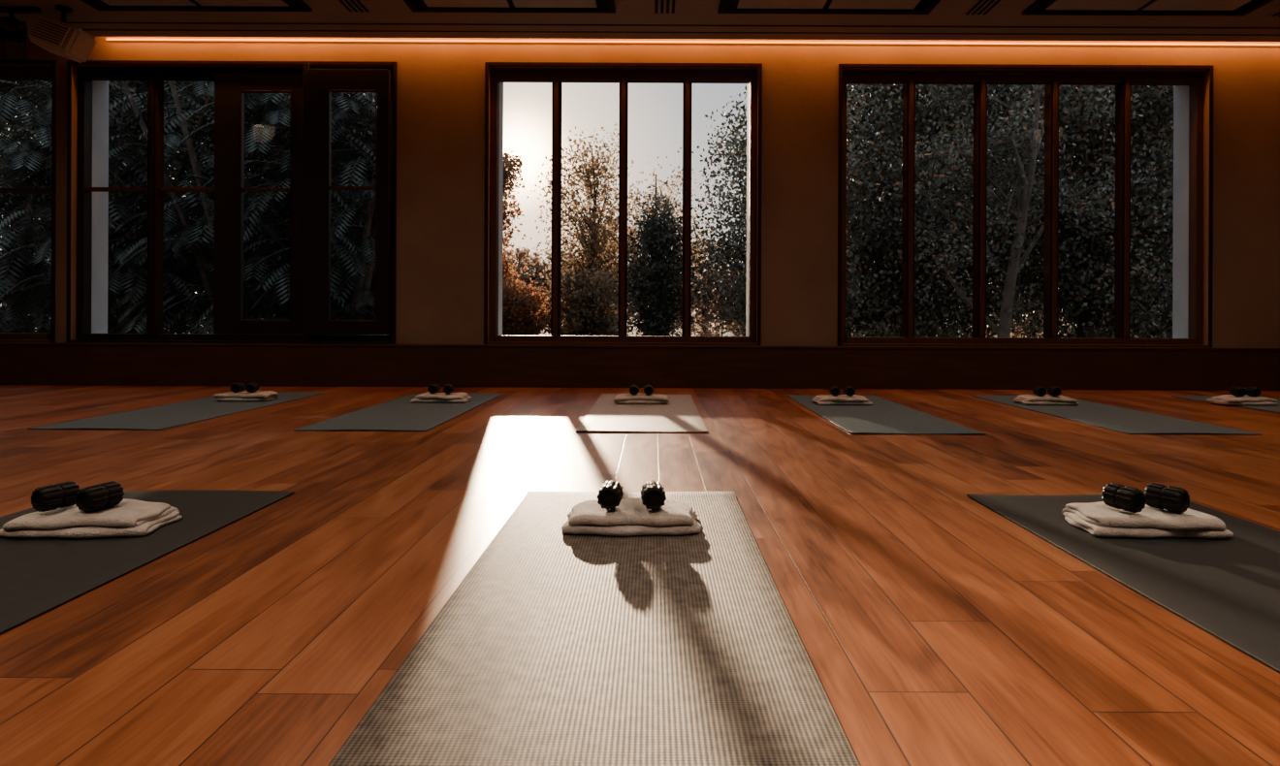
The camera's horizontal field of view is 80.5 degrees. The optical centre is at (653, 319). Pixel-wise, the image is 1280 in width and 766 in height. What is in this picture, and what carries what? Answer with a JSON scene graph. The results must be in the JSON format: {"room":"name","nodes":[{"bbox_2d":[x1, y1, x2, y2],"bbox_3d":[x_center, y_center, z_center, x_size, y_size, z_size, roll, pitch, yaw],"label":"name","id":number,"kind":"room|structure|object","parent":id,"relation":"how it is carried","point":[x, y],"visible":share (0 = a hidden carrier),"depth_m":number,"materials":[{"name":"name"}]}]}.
{"room":"exercise studio","nodes":[
{"label":"exercise studio","id":0,"kind":"room"},
{"bbox_2d":[0,384,1279,765],"bbox_3d":[-0.202,0.549,1.750,13.600,0.001,9.500,0,0,0],"label":"floor","id":1,"kind":"structure","parent":0,"point":[936,628],"depth_m":1.65,"materials":[{"name":"brown wood"}]},
{"bbox_2d":[0,490,294,634],"bbox_3d":[-1.452,0.538,1.460,0.652,0.008,1.830,0,0,0],"label":"yoga mat","id":2,"kind":"object","parent":1,"relation":"on","point":[38,576],"visible":0.7,"depth_m":1.76,"materials":[{"name":"grey rubber"}]},
{"bbox_2d":[0,498,182,538],"bbox_3d":[-1.448,0.510,1.958,0.363,0.054,0.230,0,0,-3],"label":"folded towel","id":3,"kind":"object","parent":2,"relation":"on","point":[130,517],"visible":0.94,"depth_m":1.87,"materials":[{"name":"beige fabric"}]},
{"bbox_2d":[31,481,80,511],"bbox_3d":[-1.528,0.451,1.935,0.063,0.063,0.089,0,0,19],"label":"dumbbell","id":4,"kind":"object","parent":3,"relation":"on","point":[44,498],"visible":0.95,"depth_m":1.91,"materials":[{"name":"black rubber"}]},
{"bbox_2d":[75,480,124,511],"bbox_3d":[-1.416,0.452,1.935,0.064,0.064,0.089,1,0,13],"label":"dumbbell","id":5,"kind":"object","parent":3,"relation":"on","point":[94,497],"visible":1,"depth_m":1.91,"materials":[{"name":"black rubber"}]},
{"bbox_2d":[27,392,324,430],"bbox_3d":[-2.732,0.532,4.610,0.652,0.008,1.830,0,0,0],"label":"yoga mat","id":6,"kind":"object","parent":1,"relation":"on","point":[161,417],"visible":0.79,"depth_m":4.25,"materials":[{"name":"rubber"}]},
{"bbox_2d":[213,390,278,401],"bbox_3d":[-2.702,0.505,5.029,0.361,0.053,0.232,0,0,-2],"label":"folded towel","id":7,"kind":"object","parent":6,"relation":"on","point":[257,396],"visible":0.98,"depth_m":4.93,"materials":[{"name":"white fabric"}]},
{"bbox_2d":[230,382,245,392],"bbox_3d":[-2.750,0.446,5.005,0.063,0.063,0.089,0,0,-3],"label":"dumbbell","id":8,"kind":"object","parent":7,"relation":"on","point":[240,386],"visible":1,"depth_m":4.97,"materials":[{"name":"black rubber"}]},
{"bbox_2d":[245,382,259,392],"bbox_3d":[-2.654,0.446,5.005,0.064,0.064,0.089,1,0,-7],"label":"dumbbell","id":9,"kind":"object","parent":7,"relation":"on","point":[250,387],"visible":1,"depth_m":4.97,"materials":[{"name":"black rubber"}]},
{"bbox_2d":[293,392,502,431],"bbox_3d":[-1.433,0.538,4.610,0.652,0.008,1.830,0,0,0],"label":"yoga mat","id":10,"kind":"object","parent":1,"relation":"on","point":[397,414],"visible":0.89,"depth_m":4.23,"materials":[{"name":"rubber"}]},
{"bbox_2d":[410,392,472,403],"bbox_3d":[-1.397,0.511,4.998,0.366,0.053,0.234,0,0,2],"label":"folded towel","id":11,"kind":"object","parent":10,"relation":"on","point":[458,398],"visible":0.96,"depth_m":4.91,"materials":[{"name":"white fabric"}]},
{"bbox_2d":[427,383,440,393],"bbox_3d":[-1.445,0.452,4.975,0.064,0.064,0.089,1,0,-3],"label":"dumbbell","id":12,"kind":"object","parent":11,"relation":"on","point":[434,388],"visible":1,"depth_m":4.94,"materials":[{"name":"black rubber"}]},
{"bbox_2d":[443,383,453,393],"bbox_3d":[-1.349,0.452,4.975,0.064,0.064,0.089,2,0,-7],"label":"dumbbell","id":13,"kind":"object","parent":11,"relation":"on","point":[448,388],"visible":1,"depth_m":4.94,"materials":[{"name":"black rubber"}]},
{"bbox_2d":[327,490,860,765],"bbox_3d":[-0.072,0.544,1.475,0.652,0.008,1.830,0,0,0],"label":"yoga mat","id":14,"kind":"object","parent":1,"relation":"on","point":[555,648],"visible":0.9,"depth_m":1.19,"materials":[{"name":"beige rubber"}]},
{"bbox_2d":[561,497,701,536],"bbox_3d":[-0.058,0.516,2.003,0.365,0.054,0.233,0,0,-1],"label":"folded towel","id":15,"kind":"object","parent":14,"relation":"on","point":[630,518],"visible":0.91,"depth_m":1.91,"materials":[{"name":"white fabric"}]},
{"bbox_2d":[596,480,623,510],"bbox_3d":[-0.113,0.458,1.980,0.064,0.064,0.090,0,0,3],"label":"foam roller","id":16,"kind":"object","parent":15,"relation":"on","point":[610,494],"visible":1,"depth_m":1.94,"materials":[{"name":"black rubber"}]},
{"bbox_2d":[640,480,666,511],"bbox_3d":[-0.001,0.458,1.980,0.063,0.064,0.089,0,0,-3],"label":"foam roller","id":17,"kind":"object","parent":15,"relation":"on","point":[653,494],"visible":1,"depth_m":1.94,"materials":[{"name":"black rubber"}]},
{"bbox_2d":[575,393,708,432],"bbox_3d":[-0.057,0.544,4.600,0.652,0.008,1.830,0,0,0],"label":"yoga mat","id":18,"kind":"object","parent":1,"relation":"on","point":[680,414],"visible":0.87,"depth_m":4.23,"materials":[{"name":"grey rubber"}]},
{"bbox_2d":[613,393,669,404],"bbox_3d":[-0.080,0.516,4.979,0.368,0.054,0.234,0,0,0],"label":"folded towel","id":19,"kind":"object","parent":18,"relation":"on","point":[624,399],"visible":0.98,"depth_m":4.88,"materials":[{"name":"white fabric"}]},
{"bbox_2d":[629,384,639,395],"bbox_3d":[-0.128,0.458,4.955,0.063,0.063,0.089,0,0,2],"label":"dumbbell","id":20,"kind":"object","parent":19,"relation":"on","point":[633,390],"visible":1,"depth_m":4.92,"materials":[{"name":"black rubber"}]},
{"bbox_2d":[643,384,653,395],"bbox_3d":[-0.032,0.458,4.955,0.064,0.064,0.089,0,0,-2],"label":"dumbbell","id":21,"kind":"object","parent":19,"relation":"on","point":[648,389],"visible":1,"depth_m":4.92,"materials":[{"name":"black rubber"}]},
{"bbox_2d":[786,394,986,434],"bbox_3d":[1.288,0.551,4.580,0.652,0.008,1.830,0,0,0],"label":"yoga mat","id":22,"kind":"object","parent":1,"relation":"on","point":[884,416],"visible":0.85,"depth_m":4.22,"materials":[{"name":"rubber"}]},
{"bbox_2d":[811,394,872,405],"bbox_3d":[1.232,0.522,4.971,0.362,0.054,0.231,0,0,-3],"label":"folded towel","id":23,"kind":"object","parent":22,"relation":"on","point":[844,400],"visible":0.98,"depth_m":4.87,"materials":[{"name":"white fabric"}]},
{"bbox_2d":[829,385,840,396],"bbox_3d":[1.185,0.464,4.945,0.064,0.063,0.090,0,0,7],"label":"dumbbell","id":24,"kind":"object","parent":23,"relation":"on","point":[834,390],"visible":1,"depth_m":4.91,"materials":[{"name":"black rubber"}]},
{"bbox_2d":[843,385,855,396],"bbox_3d":[1.281,0.464,4.945,0.063,0.063,0.089,0,0,3],"label":"dumbbell","id":25,"kind":"object","parent":23,"relation":"on","point":[848,390],"visible":1,"depth_m":4.91,"materials":[{"name":"black rubber"}]},
{"bbox_2d":[972,395,1262,434],"bbox_3d":[2.658,0.557,4.620,0.652,0.008,1.830,0,0,0],"label":"yoga mat","id":26,"kind":"object","parent":1,"relation":"on","point":[1114,418],"visible":0.79,"depth_m":4.24,"materials":[{"name":"rubber"}]},
{"bbox_2d":[1013,394,1079,405],"bbox_3d":[2.598,0.529,5.020,0.362,0.053,0.231,0,0,1],"label":"folded towel","id":27,"kind":"object","parent":26,"relation":"on","point":[1027,400],"visible":1,"depth_m":4.93,"materials":[{"name":"white fabric"}]},
{"bbox_2d":[1032,385,1047,396],"bbox_3d":[2.550,0.470,4.995,0.064,0.064,0.090,0,0,8],"label":"dumbbell","id":28,"kind":"object","parent":27,"relation":"on","point":[1040,391],"visible":1,"depth_m":4.96,"materials":[{"name":"black rubber"}]},
{"bbox_2d":[1047,385,1061,396],"bbox_3d":[2.646,0.470,4.995,0.063,0.063,0.090,0,0,3],"label":"dumbbell","id":29,"kind":"object","parent":27,"relation":"on","point":[1054,391],"visible":1,"depth_m":4.96,"materials":[{"name":"black rubber"}]},
{"bbox_2d":[966,494,1279,672],"bbox_3d":[1.308,0.551,1.460,0.652,0.008,1.830,0,0,0],"label":"yoga mat","id":30,"kind":"object","parent":1,"relation":"on","point":[1229,589],"visible":0.75,"depth_m":1.70,"materials":[{"name":"grey rubber"}]},
{"bbox_2d":[1061,501,1233,538],"bbox_3d":[1.292,0.523,2.002,0.358,0.053,0.228,0,0,5],"label":"folded towel","id":31,"kind":"object","parent":30,"relation":"on","point":[1099,519],"visible":0.91,"depth_m":1.91,"materials":[{"name":"beige fabric"}]},
{"bbox_2d":[1101,482,1146,512],"bbox_3d":[1.227,0.464,1.975,0.063,0.063,0.089,0,0,-16],"label":"foam roller","id":32,"kind":"object","parent":31,"relation":"on","point":[1128,498],"visible":1,"depth_m":1.95,"materials":[{"name":"black rubber"}]},
{"bbox_2d":[1144,482,1189,512],"bbox_3d":[1.339,0.464,1.975,0.064,0.064,0.089,0,0,-28],"label":"foam roller","id":33,"kind":"object","parent":31,"relation":"on","point":[1158,496],"visible":0.94,"depth_m":1.95,"materials":[{"name":"black rubber"}]},
{"bbox_2d":[1171,395,1279,413],"bbox_3d":[4.147,0.564,4.680,0.652,0.008,1.830,0,0,0],"label":"yoga mat","id":34,"kind":"object","parent":1,"relation":"on","point":[1274,408],"visible":0.51,"depth_m":4.96,"materials":[{"name":"rubber"}]},
{"bbox_2d":[1206,394,1278,405],"bbox_3d":[3.937,0.534,5.058,0.360,0.054,0.231,0,0,-1],"label":"folded towel","id":35,"kind":"object","parent":34,"relation":"on","point":[1227,400],"visible":0.97,"depth_m":4.97,"materials":[{"name":"white fabric"}]},
{"bbox_2d":[1229,385,1247,396],"bbox_3d":[3.890,0.476,5.035,0.063,0.063,0.089,0,0,7],"label":"dumbbell","id":36,"kind":"object","parent":35,"relation":"on","point":[1234,391],"visible":1,"depth_m":5.00,"materials":[{"name":"black rubber"}]},
{"bbox_2d":[1245,385,1261,396],"bbox_3d":[3.986,0.476,5.035,0.064,0.064,0.090,0,0,3],"label":"dumbbell","id":37,"kind":"object","parent":35,"relation":"on","point":[1251,391],"visible":0.95,"depth_m":5.00,"materials":[{"name":"black rubber"}]},
{"bbox_2d":[0,35,1279,348],"bbox_3d":[-0.196,-0.951,6.325,14.200,3.000,0.350,0,0,0],"label":"wall","id":38,"kind":"structure","parent":0,"point":[440,85],"depth_m":6.15,"materials":[{"name":"brown paint"}]},
{"bbox_2d":[0,60,56,342],"bbox_3d":[-5.616,-0.966,6.215,1.512,2.296,0.170,0,0,0],"label":"window","id":39,"kind":"structure","parent":38,"relation":"in","point":[6,73],"depth_m":6.14,"materials":[{"name":"brown wood"}]},
{"bbox_2d":[65,60,396,344],"bbox_3d":[-3.426,-0.956,6.191,2.672,2.296,0.218,0,0,0],"label":"window","id":40,"kind":"structure","parent":38,"relation":"in","point":[310,88],"depth_m":6.19,"materials":[{"name":"brown wood"}]},
{"bbox_2d":[483,62,762,346],"bbox_3d":[-0.248,-0.941,6.215,2.247,2.296,0.170,0,0,0],"label":"window","id":41,"kind":"structure","parent":38,"relation":"in","point":[557,77],"depth_m":6.19,"materials":[{"name":"brown wood"}]},
{"bbox_2d":[0,342,1279,390],"bbox_3d":[-0.202,0.377,6.128,13.600,0.345,0.045,0,0,0],"label":"baseboard","id":42,"kind":"structure","parent":38,"relation":"attached to","point":[95,364],"depth_m":6.12,"materials":[{"name":"brown wood"}]},
{"bbox_2d":[106,38,1279,45],"bbox_3d":[1.060,-2.253,6.143,11.000,0.010,0.013,0,0,0],"label":"strip light","id":43,"kind":"object","parent":38,"relation":"attached to","point":[107,39],"visible":1,"depth_m":6.14,"materials":[{"name":"orange"}]},
{"bbox_2d":[837,64,1213,348],"bbox_3d":[3.020,-0.926,6.215,3.040,2.296,0.170,0,0,0],"label":"window","id":44,"kind":"structure","parent":38,"relation":"in","point":[1122,80],"depth_m":6.19,"materials":[{"name":"brown wood"}]},
{"bbox_2d":[0,0,1279,41],"bbox_3d":[-0.189,-2.331,1.575,13.600,0.240,9.150,0,0,0],"label":"ceiling","id":45,"kind":"structure","parent":0,"point":[947,13],"depth_m":5.58,"materials":[{"name":"paint"}]},
{"bbox_2d":[0,6,40,60],"bbox_3d":[-4.609,-2.050,5.415,0.429,0.365,0.246,0,0,23],"label":"track spotlight","id":46,"kind":"object","parent":45,"relation":"attached to","point":[13,31],"visible":1,"depth_m":5.38,"materials":[{"name":"black metal"}]},
{"bbox_2d":[28,4,95,63],"bbox_3d":[-4.213,-2.031,5.398,0.426,0.394,0.294,0,0,0],"label":"ceiling speaker","id":47,"kind":"object","parent":45,"relation":"hanging from","point":[59,38],"depth_m":5.32},
{"bbox_2d":[80,0,312,11],"bbox_3d":[-3.200,-2.214,4.850,1.520,0.020,1.100,0,0,0],"label":"ceiling panel","id":48,"kind":"object","parent":45,"relation":"attached to","point":[100,5],"depth_m":5.32,"materials":[{"name":"brown wood"}]},
{"bbox_2d":[336,0,372,12],"bbox_3d":[-2.110,-2.215,5.250,0.170,0.008,0.400,0,0,0],"label":"ceiling vent","id":49,"kind":"object","parent":45,"relation":"in","point":[351,6],"visible":1,"depth_m":5.33,"materials":[{"name":"paint"}]},
{"bbox_2d":[403,0,615,13],"bbox_3d":[-0.995,-2.204,4.850,1.450,0.020,1.100,0,0,0],"label":"ceiling panel","id":50,"kind":"object","parent":45,"relation":"attached to","point":[416,6],"depth_m":5.31,"materials":[{"name":"brown wood"}]},
{"bbox_2d":[652,0,677,14],"bbox_3d":[0.080,-2.205,5.250,0.170,0.008,0.400,0,0,0],"label":"ceiling vent","id":51,"kind":"object","parent":45,"relation":"in","point":[659,7],"visible":1,"depth_m":5.32,"materials":[{"name":"paint"}]},
{"bbox_2d":[67,22,1279,35],"bbox_3d":[1.010,-2.204,5.737,10.800,0.005,0.154,0,0,0],"label":"trim","id":52,"kind":"structure","parent":45,"relation":"attached to","point":[112,26],"depth_m":5.73,"materials":[{"name":"paint"}]},
{"bbox_2d":[717,0,940,14],"bbox_3d":[1.210,-2.194,4.850,1.500,0.020,1.100,0,0,0],"label":"ceiling panel","id":53,"kind":"object","parent":45,"relation":"attached to","point":[818,7],"depth_m":5.30,"materials":[{"name":"brown wood"}]},
{"bbox_2d":[961,0,1002,15],"bbox_3d":[2.310,-2.195,5.250,0.170,0.008,0.400,0,0,0],"label":"ceiling vent","id":54,"kind":"object","parent":45,"relation":"in","point":[979,7],"visible":1,"depth_m":5.31,"materials":[{"name":"paint"}]},
{"bbox_2d":[1022,0,1273,15],"bbox_3d":[3.420,-2.184,4.850,1.580,0.020,1.100,0,0,0],"label":"ceiling panel","id":55,"kind":"object","parent":45,"relation":"attached to","point":[1039,7],"depth_m":5.28,"materials":[{"name":"brown wood"}]},
{"label":"outside","id":56,"kind":"structure","parent":0,"visible":0},
{"bbox_2d":[34,326,1156,337],"bbox_3d":[-0.004,0.850,48.250,120.000,0.001,83.500,0,0,0],"label":"ground","id":57,"kind":"structure","parent":56,"point":[727,333],"depth_m":47.35,"materials":[{"name":"green plant"}]},
{"bbox_2d":[0,80,146,333],"bbox_3d":[-9.176,-1.444,10.724,4.032,5.448,3.304,0,0,20],"label":"tree","id":58,"kind":"object","parent":57,"relation":"on","point":[6,316],"visible":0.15,"depth_m":10.31,"materials":[{"name":"green plant"}]},
{"bbox_2d":[0,80,259,333],"bbox_3d":[-10.094,-2.633,14.277,6.404,7.791,3.775,0,0,-7],"label":"broadleaf tree","id":59,"kind":"object","parent":57,"relation":"on","point":[193,122],"visible":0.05,"depth_m":13.66,"materials":[{"name":"green plant"}]},
{"bbox_2d":[0,80,268,333],"bbox_3d":[-7.290,-1.331,9.804,4.129,5.072,3.135,0,0,-13],"label":"tree","id":60,"kind":"object","parent":57,"relation":"on","point":[141,276],"visible":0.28,"depth_m":9.60,"materials":[{"name":"green plant"}]},
{"bbox_2d":[107,80,377,334],"bbox_3d":[-5.002,-1.207,9.825,3.740,4.886,3.524,0,0,40],"label":"tree","id":61,"kind":"object","parent":57,"relation":"on","point":[201,263],"visible":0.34,"depth_m":9.38,"materials":[{"name":"green plant"}]},
{"bbox_2d":[198,92,377,319],"bbox_3d":[-3.844,-1.016,9.519,2.820,4.712,3.022,0,0,40],"label":"tree","id":62,"kind":"object","parent":57,"relation":"on","point":[361,295],"visible":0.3,"depth_m":9.26,"materials":[{"name":"green plant"}]},
{"bbox_2d":[171,80,506,334],"bbox_3d":[-5.999,-2.573,13.918,5.411,7.411,4.696,0,0,34],"label":"broadleaf tree","id":63,"kind":"object","parent":57,"relation":"on","point":[280,259],"visible":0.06,"depth_m":13.15,"materials":[{"name":"green plant"}]},
{"bbox_2d":[502,183,525,295],"bbox_3d":[-5.317,-2.021,23.851,2.838,5.739,2.582,0,0,-9],"label":"tree","id":64,"kind":"object","parent":57,"relation":"on","point":[505,240],"visible":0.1,"depth_m":23.95,"materials":[{"name":"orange plant"}]},
{"bbox_2d":[503,148,528,231],"bbox_3d":[-5.580,-2.636,26.921,2.335,6.955,2.196,0,0,0],"label":"tree","id":65,"kind":"object","parent":57,"relation":"on","point":[509,163],"visible":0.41,"depth_m":26.72,"materials":[{"name":"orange plant"}]},
{"bbox_2d":[502,243,564,335],"bbox_3d":[-4.267,-0.569,21.675,3.376,3.098,2.529,0,0,24],"label":"tree","id":66,"kind":"object","parent":57,"relation":"on","point":[518,309],"visible":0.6,"depth_m":21.25,"materials":[{"name":"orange plant"}]},
{"bbox_2d":[524,123,647,317],"bbox_3d":[-2.077,-2.917,25.930,4.631,7.563,4.373,0,0,-9],"label":"tree","id":67,"kind":"object","parent":57,"relation":"on","point":[591,253],"visible":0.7,"depth_m":25.64,"materials":[{"name":"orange plant"}]},
{"bbox_2d":[537,261,637,335],"bbox_3d":[-2.057,-0.348,21.954,3.100,2.750,2.774,0,0,-43],"label":"tree","id":68,"kind":"object","parent":57,"relation":"on","point":[582,315],"visible":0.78,"depth_m":21.63,"materials":[{"name":"green plant"}]},
{"bbox_2d":[167,220,1155,337],"bbox_3d":[0.165,-1.991,36.000,51.906,6.045,2.731,0,0,0],"label":"hedge","id":69,"kind":"object","parent":57,"relation":"on","point":[703,326],"visible":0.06,"depth_m":35.53,"materials":[{"name":"green plant"}]},
{"bbox_2d":[608,147,714,336],"bbox_3d":[0.322,-2.550,27.056,3.952,6.874,3.578,0,0,21],"label":"tree","id":70,"kind":"object","parent":57,"relation":"on","point":[653,174],"visible":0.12,"depth_m":26.86,"materials":[{"name":"green plant"}]},
{"bbox_2d":[604,180,721,336],"bbox_3d":[0.229,-1.448,19.898,3.095,4.646,2.900,0,0,-12],"label":"tree","id":71,"kind":"object","parent":57,"relation":"on","point":[656,274],"visible":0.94,"depth_m":19.68,"materials":[{"name":"green plant"}]},
{"bbox_2d":[671,84,850,336],"bbox_3d":[2.985,-2.286,18.092,4.924,7.366,4.150,0,0,-21],"label":"tree","id":72,"kind":"object","parent":57,"relation":"on","point":[739,223],"visible":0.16,"depth_m":17.83,"materials":[{"name":"green plant"}]},
{"bbox_2d":[710,84,917,336],"bbox_3d":[2.023,-1.874,9.314,2.429,5.488,2.794,0,0,-14],"label":"broadleaf tree","id":73,"kind":"object","parent":57,"relation":"on","point":[850,224],"visible":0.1,"depth_m":9.39,"materials":[{"name":"green plant"}]},
{"bbox_2d":[718,84,1074,337],"bbox_3d":[5.018,-3.065,15.081,7.421,7.912,4.559,0,0,5],"label":"broadleaf tree","id":74,"kind":"object","parent":57,"relation":"on","point":[995,309],"visible":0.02,"depth_m":14.43,"materials":[{"name":"green plant"}]},
{"bbox_2d":[845,84,1083,337],"bbox_3d":[3.812,-2.229,11.056,4.387,6.244,3.544,0,0,17],"label":"broadleaf tree","id":75,"kind":"object","parent":57,"relation":"on","point":[887,256],"visible":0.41,"depth_m":10.68,"materials":[{"name":"green plant"}]},
{"bbox_2d":[876,84,1165,337],"bbox_3d":[4.327,-1.550,9.038,2.992,4.879,2.713,0,0,25],"label":"broadleaf tree","id":76,"kind":"object","parent":57,"relation":"on","point":[1019,217],"visible":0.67,"depth_m":8.90,"materials":[{"name":"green plant"}]},
{"bbox_2d":[936,84,1173,338],"bbox_3d":[6.208,-2.282,10.776,4.332,6.365,3.759,0,0,-17],"label":"broadleaf tree","id":77,"kind":"object","parent":57,"relation":"on","point":[1090,253],"visible":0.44,"depth_m":10.36,"materials":[{"name":"green plant"}]},
{"bbox_2d":[989,85,1172,338],"bbox_3d":[9.377,-2.848,15.152,6.590,7.525,4.588,0,0,-13],"label":"broadleaf tree","id":78,"kind":"object","parent":57,"relation":"on","point":[1061,320],"visible":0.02,"depth_m":14.92,"materials":[{"name":"green plant"}]},
{"bbox_2d":[1059,85,1173,338],"bbox_3d":[8.404,-2.167,11.840,4.774,6.143,3.436,0,0,3],"label":"broadleaf tree","id":79,"kind":"object","parent":57,"relation":"on","point":[1154,301],"visible":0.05,"depth_m":11.71,"materials":[{"name":"green plant"}]}
]}

